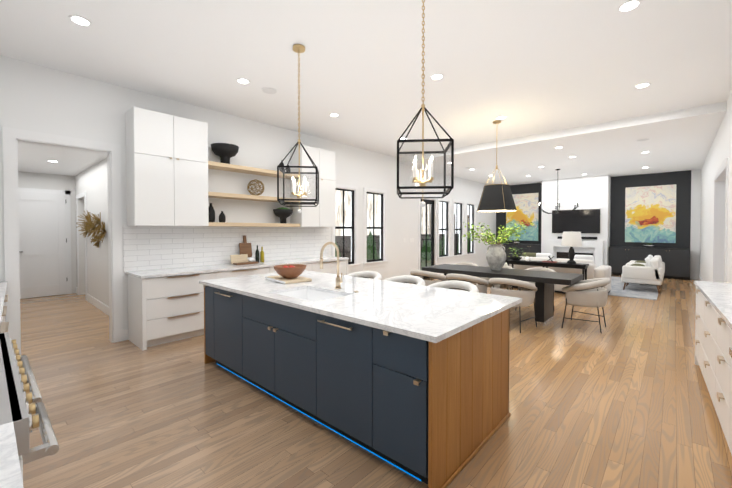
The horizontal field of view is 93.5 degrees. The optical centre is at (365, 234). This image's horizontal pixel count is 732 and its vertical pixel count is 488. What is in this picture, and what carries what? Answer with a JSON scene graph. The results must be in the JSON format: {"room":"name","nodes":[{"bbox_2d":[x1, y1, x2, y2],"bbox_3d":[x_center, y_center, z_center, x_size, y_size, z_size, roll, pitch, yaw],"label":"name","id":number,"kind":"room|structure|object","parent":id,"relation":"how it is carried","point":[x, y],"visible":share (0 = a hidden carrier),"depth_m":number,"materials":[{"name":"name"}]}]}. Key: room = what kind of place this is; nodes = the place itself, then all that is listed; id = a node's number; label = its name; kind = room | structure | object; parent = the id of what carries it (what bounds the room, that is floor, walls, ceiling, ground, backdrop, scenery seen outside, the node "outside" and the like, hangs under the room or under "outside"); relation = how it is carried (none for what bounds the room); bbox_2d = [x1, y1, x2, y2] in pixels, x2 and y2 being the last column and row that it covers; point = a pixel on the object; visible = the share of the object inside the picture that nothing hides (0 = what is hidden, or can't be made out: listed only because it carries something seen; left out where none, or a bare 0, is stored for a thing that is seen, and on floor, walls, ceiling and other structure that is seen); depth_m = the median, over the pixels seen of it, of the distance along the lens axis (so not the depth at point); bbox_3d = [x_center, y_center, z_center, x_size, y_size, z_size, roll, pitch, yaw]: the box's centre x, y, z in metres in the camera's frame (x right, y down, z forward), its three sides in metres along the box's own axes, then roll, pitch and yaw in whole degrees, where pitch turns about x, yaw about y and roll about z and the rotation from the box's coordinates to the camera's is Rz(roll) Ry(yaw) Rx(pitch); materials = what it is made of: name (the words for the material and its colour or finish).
{"room":"kitchen","nodes":[
{"label":"kitchen","id":0,"kind":"room"},
{"bbox_2d":[18,158,108,305],"bbox_3d":[-5.481,0.033,6.123,4.950,2.750,1.560,1,1,42],"label":"wall","id":1,"kind":"structure","parent":0,"point":[92,182],"depth_m":7.15,"materials":[{"name":"white paint"}]},
{"bbox_2d":[18,192,66,298],"bbox_3d":[-7.203,0.224,7.626,0.078,2.300,0.872,1,1,42],"label":"door","id":2,"kind":"structure","parent":1,"relation":"in","point":[42,241],"depth_m":7.64,"materials":[{"name":"white wood"}]},
{"bbox_2d":[76,211,106,247],"bbox_3d":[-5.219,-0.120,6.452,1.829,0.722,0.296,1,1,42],"label":"wreath","id":3,"kind":"object","parent":1,"relation":"attached to","point":[88,224],"visible":1,"depth_m":6.38,"materials":[{"name":"brown plant"}]},
{"bbox_2d":[87,294,127,329],"bbox_3d":[-4.578,1.334,6.087,3.490,0.150,0.017,1,1,42],"label":"baseboard","id":4,"kind":"structure","parent":1,"relation":"attached to","point":[100,305],"depth_m":6.50,"materials":[{"name":"white wood"}]},
{"bbox_2d":[0,55,495,332],"bbox_3d":[0.378,-0.395,8.826,0.150,3.520,15.300,1,1,42],"label":"wall","id":5,"kind":"structure","parent":0,"point":[38,98],"depth_m":5.82,"materials":[{"name":"white paint"}]},
{"bbox_2d":[2,127,122,354],"bbox_3d":[-3.702,0.120,4.272,0.170,2.635,1.090,1,1,42],"label":"door frame","id":6,"kind":"structure","parent":5,"relation":"attached to","point":[12,138],"depth_m":4.37,"materials":[{"name":"white"}]},
{"bbox_2d":[126,107,208,225],"bbox_3d":[-2.796,-0.888,4.891,0.367,1.530,0.945,1,1,42],"label":"upper cabinet","id":7,"kind":"object","parent":5,"relation":"attached to","point":[166,169],"depth_m":4.69,"materials":[{"name":"white wood"}]},
{"bbox_2d":[123,226,328,271],"bbox_3d":[-2.037,0.168,6.023,0.009,0.622,3.710,1,1,42],"label":"tile backsplash","id":8,"kind":"structure","parent":5,"relation":"attached to","point":[153,247],"depth_m":5.47,"materials":[{"name":"white tile"}]},
{"bbox_2d":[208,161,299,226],"bbox_3d":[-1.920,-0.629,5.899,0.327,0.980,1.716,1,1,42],"label":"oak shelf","id":9,"kind":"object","parent":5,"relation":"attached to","point":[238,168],"visible":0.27,"depth_m":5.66,"materials":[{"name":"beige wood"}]},
{"bbox_2d":[208,203,225,221],"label":"decor","id":10,"kind":"object","parent":9,"relation":"on","point":[222,218],"depth_m":5.35,"materials":[{"name":"black ceramic"}]},
{"bbox_2d":[211,143,238,163],"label":"bowl","id":11,"kind":"object","parent":9,"relation":"on","point":[225,152],"depth_m":5.38,"materials":[{"name":"black ceramic"}]},
{"bbox_2d":[247,179,263,195],"bbox_3d":[-1.890,-0.806,5.910,0.288,0.288,0.288,1,1,42],"label":"decor","id":12,"kind":"object","parent":9,"relation":"on","point":[261,191],"visible":0.98,"depth_m":5.87,"materials":[{"name":"brown wicker"}]},
{"bbox_2d":[273,207,292,222],"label":"decor","id":13,"kind":"object","parent":9,"relation":"on","point":[282,213],"depth_m":6.22,"materials":[{"name":"black ceramic"}]},
{"bbox_2d":[280,160,290,171],"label":"figurine","id":14,"kind":"object","parent":9,"relation":"on","point":[282,164],"depth_m":6.33,"materials":[{"name":"black"}]},
{"bbox_2d":[290,145,335,226],"bbox_3d":[-1.044,-0.919,6.841,0.367,1.530,0.860,1,1,42],"label":"upper cabinet","id":15,"kind":"object","parent":5,"relation":"attached to","point":[323,215],"depth_m":6.67,"materials":[{"name":"white wood"}]},
{"bbox_2d":[335,188,353,263],"bbox_3d":[-0.505,-0.174,7.808,0.060,1.710,0.640,1,1,42],"label":"kitchen window","id":16,"kind":"structure","parent":5,"relation":"in","point":[346,228],"depth_m":7.90,"materials":[{"name":"black metal"}]},
{"bbox_2d":[332,184,359,269],"bbox_3d":[-0.482,-0.156,7.788,0.140,1.935,0.870,1,1,42],"label":"window frame","id":17,"kind":"structure","parent":5,"relation":"attached to","point":[356,264],"depth_m":8.02,"materials":[{"name":"white"}]},
{"bbox_2d":[367,192,382,261],"bbox_3d":[0.196,-0.186,8.589,0.060,1.710,0.680,1,1,42],"label":"kitchen window","id":18,"kind":"structure","parent":5,"relation":"in","point":[381,230],"depth_m":8.68,"materials":[{"name":"black metal"}]},
{"bbox_2d":[363,187,387,267],"bbox_3d":[0.219,-0.169,8.569,0.140,1.935,0.910,1,1,42],"label":"window frame","id":19,"kind":"structure","parent":5,"relation":"attached to","point":[378,263],"depth_m":8.60,"materials":[{"name":"white"}]},
{"bbox_2d":[420,199,433,278],"bbox_3d":[1.847,0.137,10.392,0.105,2.395,0.840,1,1,42],"label":"glass door","id":20,"kind":"structure","parent":5,"relation":"in","point":[429,202],"depth_m":10.56,"materials":[{"name":"glass"}]},
{"bbox_2d":[439,201,447,256],"bbox_3d":[2.474,-0.187,11.127,0.060,1.790,0.640,1,1,42],"label":"living room window","id":21,"kind":"structure","parent":5,"relation":"in","point":[446,237],"depth_m":11.25,"materials":[{"name":"black metal"}]},
{"bbox_2d":[418,195,476,269],"bbox_3d":[2.798,0.071,11.445,0.140,2.505,3.870,1,1,42],"label":"window frame","id":22,"kind":"structure","parent":5,"relation":"attached to","point":[436,200],"depth_m":11.25,"materials":[{"name":"white"}]},
{"bbox_2d":[454,203,461,254],"bbox_3d":[3.136,-0.199,11.864,0.060,1.790,0.640,1,1,42],"label":"living room window","id":23,"kind":"structure","parent":5,"relation":"in","point":[460,229],"depth_m":12.00,"materials":[{"name":"black metal"}]},
{"bbox_2d":[439,263,488,274],"bbox_3d":[3.683,1.233,12.407,0.017,0.150,4.395,1,1,42],"label":"baseboard","id":24,"kind":"structure","parent":5,"relation":"attached to","point":[483,265],"depth_m":13.38,"materials":[{"name":"white"}]},
{"bbox_2d":[467,204,473,253],"bbox_3d":[3.784,-0.210,12.585,0.060,1.790,0.620,1,1,42],"label":"living room window","id":25,"kind":"structure","parent":5,"relation":"in","point":[472,208],"depth_m":12.73,"materials":[{"name":"clear glass"}]},
{"bbox_2d":[0,0,731,184],"bbox_3d":[0.974,-1.772,8.269,11.750,0.790,15.300,1,1,42],"label":"ceiling","id":26,"kind":"structure","parent":0,"point":[545,77],"depth_m":4.13,"materials":[{"name":"white paint"}]},
{"bbox_2d":[68,15,91,26],"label":"recessed light","id":27,"kind":"object","parent":26,"relation":"in","point":[79,20],"depth_m":3.15,"materials":[{"name":"white"}]},
{"bbox_2d":[236,78,249,83],"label":"recessed light","id":28,"kind":"object","parent":26,"relation":"in","point":[240,80],"depth_m":4.45,"materials":[{"name":"white"}]},
{"bbox_2d":[261,88,277,93],"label":"recessed light","id":29,"kind":"object","parent":26,"relation":"in","point":[265,90],"depth_m":4.74,"materials":[{"name":"white"}]},
{"bbox_2d":[277,44,318,212],"bbox_3d":[-0.706,-1.099,3.632,0.396,1.746,0.396,0,1,-5],"label":"pendant lantern","id":30,"kind":"object","parent":26,"relation":"hanging from","point":[299,48],"visible":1,"depth_m":3.62,"materials":[{"name":"black metal"}]},
{"bbox_2d":[329,113,338,116],"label":"recessed light","id":31,"kind":"object","parent":26,"relation":"in","point":[333,114],"depth_m":5.78,"materials":[{"name":"white"}]},
{"bbox_2d":[397,0,453,206],"bbox_3d":[0.433,-1.082,2.610,0.396,1.746,0.396,0,1,5],"label":"pendant lantern","id":32,"kind":"object","parent":26,"relation":"hanging from","point":[422,185],"visible":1,"depth_m":2.57,"materials":[{"name":"black metal"}]},
{"bbox_2d":[430,74,443,79],"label":"recessed light","id":33,"kind":"object","parent":26,"relation":"in","point":[435,76],"depth_m":4.31,"materials":[{"name":"white"}]},
{"bbox_2d":[477,120,516,211],"bbox_3d":[2.325,-1.215,6.124,0.676,1.593,0.676,1,1,42],"label":"dining pendant light","id":34,"kind":"object","parent":26,"relation":"hanging from","point":[496,198],"visible":1,"depth_m":5.92,"materials":[{"name":"black fabric"}]},
{"bbox_2d":[538,169,578,213],"bbox_3d":[5.669,-1.276,10.177,1.129,1.319,1.104,1,1,42],"label":"chandelier","id":35,"kind":"object","parent":26,"relation":"hanging from","point":[557,210],"visible":1,"depth_m":10.17,"materials":[{"name":"black metal"}]},
{"bbox_2d":[617,0,641,11],"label":"recessed light","id":36,"kind":"object","parent":26,"relation":"in","point":[630,5],"depth_m":2.94,"materials":[{"name":"white"}]},
{"bbox_2d":[634,83,650,87],"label":"recessed light","id":37,"kind":"object","parent":26,"relation":"in","point":[642,85],"depth_m":4.57,"materials":[{"name":"white"}]},
{"bbox_2d":[20,274,731,487],"bbox_3d":[0.974,1.398,8.320,11.750,0.050,15.300,1,1,42],"label":"floor","id":38,"kind":"structure","parent":0,"point":[623,399],"depth_m":2.77,"materials":[{"name":"brown wood"}]},
{"bbox_2d":[0,281,23,487],"bbox_3d":[-1.825,1.019,1.359,6.524,0.930,0.792,1,1,42],"label":"countertop","id":39,"kind":"structure","parent":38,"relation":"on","point":[10,473],"depth_m":0.90,"materials":[{"name":"white stone"}]},
{"bbox_2d":[0,332,58,480],"bbox_3d":[-1.738,1.010,1.272,1.320,0.950,0.779,1,1,42],"label":"range","id":40,"kind":"object","parent":38,"relation":"on","point":[21,403],"visible":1,"depth_m":1.22,"materials":[{"name":"white metal"}]},
{"bbox_2d":[128,272,217,349],"bbox_3d":[-2.696,0.981,4.817,0.633,0.895,0.924,1,1,42],"label":"base cabinet","id":41,"kind":"object","parent":38,"relation":"on","point":[166,305],"depth_m":4.51,"materials":[{"name":"white wood"}]},
{"bbox_2d":[126,256,348,279],"bbox_3d":[-1.795,0.499,5.802,0.648,0.033,3.636,1,1,42],"label":"countertop","id":42,"kind":"structure","parent":41,"relation":"on","point":[146,275],"depth_m":5.14,"materials":[{"name":"white stone"}]},
{"bbox_2d":[230,235,263,264],"bbox_3d":[-1.987,0.247,5.795,0.328,0.467,0.575,1,1,42],"label":"decor","id":43,"kind":"object","parent":42,"relation":"on","point":[245,256],"visible":0.98,"depth_m":5.83,"materials":[{"name":"brown wood"}]},
{"bbox_2d":[218,268,269,278],"bbox_3d":[-2.096,0.970,5.490,0.628,0.895,0.880,1,1,42],"label":"base cabinet","id":44,"kind":"object","parent":38,"relation":"on","point":[241,271],"depth_m":5.27,"materials":[{"name":"white wood"}]},
{"bbox_2d":[270,264,313,272],"bbox_3d":[-1.507,0.960,6.145,0.628,0.895,0.881,1,1,42],"label":"base cabinet","id":45,"kind":"object","parent":38,"relation":"on","point":[310,267],"depth_m":6.18,"materials":[{"name":"white wood"}]},
{"bbox_2d":[314,260,347,274],"bbox_3d":[-0.904,0.949,6.813,0.633,0.895,0.919,1,1,42],"label":"base cabinet","id":46,"kind":"object","parent":38,"relation":"on","point":[329,266],"depth_m":6.63,"materials":[{"name":"white wood"}]},
{"bbox_2d":[199,282,512,487],"bbox_3d":[-0.336,1.006,3.299,2.940,0.895,1.230,1,1,42],"label":"kitchen island","id":47,"kind":"object","parent":38,"relation":"on","point":[411,379],"depth_m":2.35,"materials":[{"name":"blue"}]},
{"bbox_2d":[203,275,482,341],"bbox_3d":[-0.547,0.543,3.063,3.010,0.033,0.595,1,1,42],"label":"island countertop","id":48,"kind":"structure","parent":47,"relation":"on","point":[431,322],"depth_m":2.44,"materials":[{"name":"white stone"}]},
{"bbox_2d":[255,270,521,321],"bbox_3d":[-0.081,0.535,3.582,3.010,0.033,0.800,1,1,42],"label":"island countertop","id":49,"kind":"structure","parent":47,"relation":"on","point":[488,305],"depth_m":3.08,"materials":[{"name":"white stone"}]},
{"bbox_2d":[265,275,311,283],"bbox_3d":[-0.877,0.497,3.872,0.330,0.030,0.490,-1,1,-40],"label":"cutting board","id":50,"kind":"object","parent":49,"relation":"on","point":[281,279],"visible":0.83,"depth_m":3.74,"materials":[{"name":"white wood"}]},
{"bbox_2d":[273,264,306,278],"bbox_3d":[-0.842,0.411,3.819,0.360,0.138,0.360,1,1,42],"label":"bowl","id":51,"kind":"object","parent":50,"relation":"on","point":[289,271],"visible":1,"depth_m":3.72,"materials":[{"name":"brown wood"}]},
{"bbox_2d":[422,264,582,325],"bbox_3d":[2.322,1.022,6.163,2.530,0.770,0.900,1,1,42],"label":"dining table","id":52,"kind":"object","parent":38,"relation":"on","point":[545,281],"visible":0.67,"depth_m":5.59,"materials":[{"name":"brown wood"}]},
{"bbox_2d":[486,244,505,270],"bbox_3d":[2.325,0.403,6.149,0.340,0.465,0.340,1,1,42],"label":"urn","id":53,"kind":"object","parent":52,"relation":"on","point":[496,256],"visible":0.96,"depth_m":6.04,"materials":[{"name":"ceramic"}]},
{"bbox_2d":[461,222,533,244],"bbox_3d":[2.252,-0.005,6.240,1.328,0.486,1.570,1,1,42],"label":"stem","id":54,"kind":"object","parent":53,"relation":"in","point":[504,238],"visible":0.88,"depth_m":6.14,"materials":[{"name":"green plant"}]},
{"bbox_2d":[506,259,588,289],"bbox_3d":[4.141,1.004,7.957,1.660,0.750,0.360,1,1,42],"label":"console table","id":55,"kind":"object","parent":38,"relation":"on","point":[583,266],"visible":0.58,"depth_m":7.75,"materials":[{"name":"black metal"}]},
{"bbox_2d":[509,248,528,260],"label":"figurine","id":56,"kind":"object","parent":55,"relation":"on","point":[519,258],"depth_m":8.32,"materials":[{"name":"black"}]},
{"bbox_2d":[542,256,556,262],"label":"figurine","id":57,"kind":"object","parent":55,"relation":"on","point":[551,261],"depth_m":7.83,"materials":[{"name":"black"}]},
{"bbox_2d":[561,232,581,263],"bbox_3d":[4.535,0.272,7.591,0.410,0.720,0.410,1,1,42],"label":"light","id":58,"kind":"object","parent":55,"relation":"on","point":[571,240],"visible":1,"depth_m":7.47,"materials":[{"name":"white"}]},
{"bbox_2d":[547,240,603,267],"bbox_3d":[7.149,0.757,11.836,1.670,1.120,0.197,1,1,42],"label":"fireplace surround","id":59,"kind":"object","parent":38,"relation":"on","point":[556,249],"visible":0.4,"depth_m":11.70,"materials":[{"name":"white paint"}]},
{"bbox_2d":[496,243,689,279],"bbox_3d":[7.461,0.846,12.214,5.879,0.930,0.395,1,1,42],"label":"base cabinet","id":60,"kind":"object","parent":38,"relation":"on","point":[676,261],"visible":0.62,"depth_m":10.88,"materials":[{"name":"grey wood"}]},
{"bbox_2d":[513,240,654,246],"bbox_3d":[7.432,0.308,12.220,4.350,0.141,0.335,1,1,42],"label":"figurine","id":61,"kind":"object","parent":60,"relation":"on","point":[647,245],"visible":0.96,"depth_m":10.85,"materials":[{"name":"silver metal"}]},
{"bbox_2d":[608,276,657,299],"bbox_3d":[5.953,1.339,9.997,3.920,0.014,3.750,1,1,42],"label":"living room rug","id":62,"kind":"object","parent":38,"relation":"on","point":[640,291],"visible":0.14,"depth_m":8.38,"materials":[{"name":"grey fabric"}]},
{"bbox_2d":[504,256,610,292],"bbox_3d":[4.710,0.961,8.560,2.180,0.783,1.020,1,1,42],"label":"sofa","id":63,"kind":"object","parent":62,"relation":"on","point":[601,271],"visible":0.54,"depth_m":7.96,"materials":[{"name":"white fabric"}]},
{"bbox_2d":[522,252,551,257],"bbox_3d":[4.431,0.638,8.926,0.735,0.337,0.196,1,1,42],"label":"sofa pillow","id":64,"kind":"object","parent":63,"relation":"on","point":[545,255],"depth_m":8.85,"materials":[{"name":"white fabric"}]},
{"bbox_2d":[574,255,593,260],"bbox_3d":[5.209,0.649,8.228,0.400,0.337,0.169,1,1,36],"label":"sofa pillow","id":65,"kind":"object","parent":63,"relation":"on","point":[583,257],"depth_m":8.15,"materials":[{"name":"white fabric"}]},
{"bbox_2d":[621,256,664,292],"bbox_3d":[6.817,0.956,8.483,0.780,0.798,0.840,1,1,42],"label":"armchair","id":66,"kind":"object","parent":62,"relation":"on","point":[650,270],"depth_m":8.22,"materials":[{"name":"white fabric"}]},
{"bbox_2d":[695,289,731,454],"bbox_3d":[2.296,1.031,1.664,0.855,0.895,5.161,1,1,42],"label":"base cabinet","id":67,"kind":"object","parent":38,"relation":"on","point":[713,338],"depth_m":2.78,"materials":[{"name":"white wood"}]},
{"bbox_2d":[694,281,731,396],"bbox_3d":[2.279,0.566,1.647,0.872,0.033,5.228,1,1,42],"label":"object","id":68,"kind":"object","parent":67,"relation":"on","point":[716,297],"depth_m":2.65,"materials":[{"name":"white wood"}]},
{"bbox_2d":[541,175,610,265],"bbox_3d":[7.368,-0.328,12.160,2.000,3.280,0.599,1,1,42],"label":"wall","id":69,"kind":"structure","parent":0,"point":[592,192],"depth_m":11.79,"materials":[{"name":"white paint"}]},
{"bbox_2d":[551,208,600,238],"bbox_3d":[7.204,-0.363,11.849,1.470,1.020,0.077,1,1,42],"label":"television","id":70,"kind":"object","parent":69,"relation":"attached to","point":[585,221],"visible":0.88,"depth_m":11.77,"materials":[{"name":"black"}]},
{"bbox_2d":[496,169,700,274],"bbox_3d":[7.726,-0.331,12.335,6.100,3.280,0.162,1,1,42],"label":"wall","id":71,"kind":"structure","parent":0,"point":[688,194],"depth_m":10.78,"materials":[{"name":"black paint"}]},
{"bbox_2d":[506,193,538,240],"bbox_3d":[6.156,-0.691,13.597,1.210,1.840,0.046,1,1,42],"label":"painting","id":72,"kind":"object","parent":71,"relation":"attached to","point":[527,206],"visible":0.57,"depth_m":13.48},
{"bbox_2d":[625,184,675,242],"bbox_3d":[9.058,-0.650,10.992,1.250,1.800,0.046,1,1,42],"label":"painting","id":73,"kind":"object","parent":71,"relation":"attached to","point":[650,214],"visible":0.86,"depth_m":10.95},
{"bbox_2d":[699,90,731,282],"bbox_3d":[5.290,-0.327,4.552,0.670,3.520,15.100,1,1,42],"label":"wall","id":74,"kind":"structure","parent":0,"point":[719,152],"depth_m":6.39,"materials":[{"name":"white paint"}]},
{"bbox_2d":[712,158,728,282],"bbox_3d":[5.851,0.160,5.702,0.020,2.510,2.170,1,1,42],"label":"door frame","id":75,"kind":"structure","parent":74,"relation":"attached to","point":[725,166],"depth_m":4.96,"materials":[{"name":"white wood"}]},
{"label":"outside","id":76,"kind":"structure","parent":0,"visible":0},
{"bbox_2d":[335,190,428,235],"bbox_3d":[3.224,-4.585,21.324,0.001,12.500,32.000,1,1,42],"label":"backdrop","id":77,"kind":"structure","parent":76,"point":[339,202],"depth_m":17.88,"materials":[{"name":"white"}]},
{"bbox_2d":[421,260,430,269],"bbox_3d":[5.408,1.289,19.255,6.140,0.060,32.300,1,1,42],"label":"ground","id":78,"kind":"structure","parent":76,"point":[423,263],"depth_m":15.72,"materials":[{"name":"green plant"}]},
{"bbox_2d":[335,202,470,261],"bbox_3d":[4.380,-3.284,20.105,2.794,9.068,32.300,1,1,42],"label":"fence","id":79,"kind":"object","parent":78,"relation":"on","point":[347,253],"depth_m":16.80,"materials":[{"name":"green plant"}]}
]}

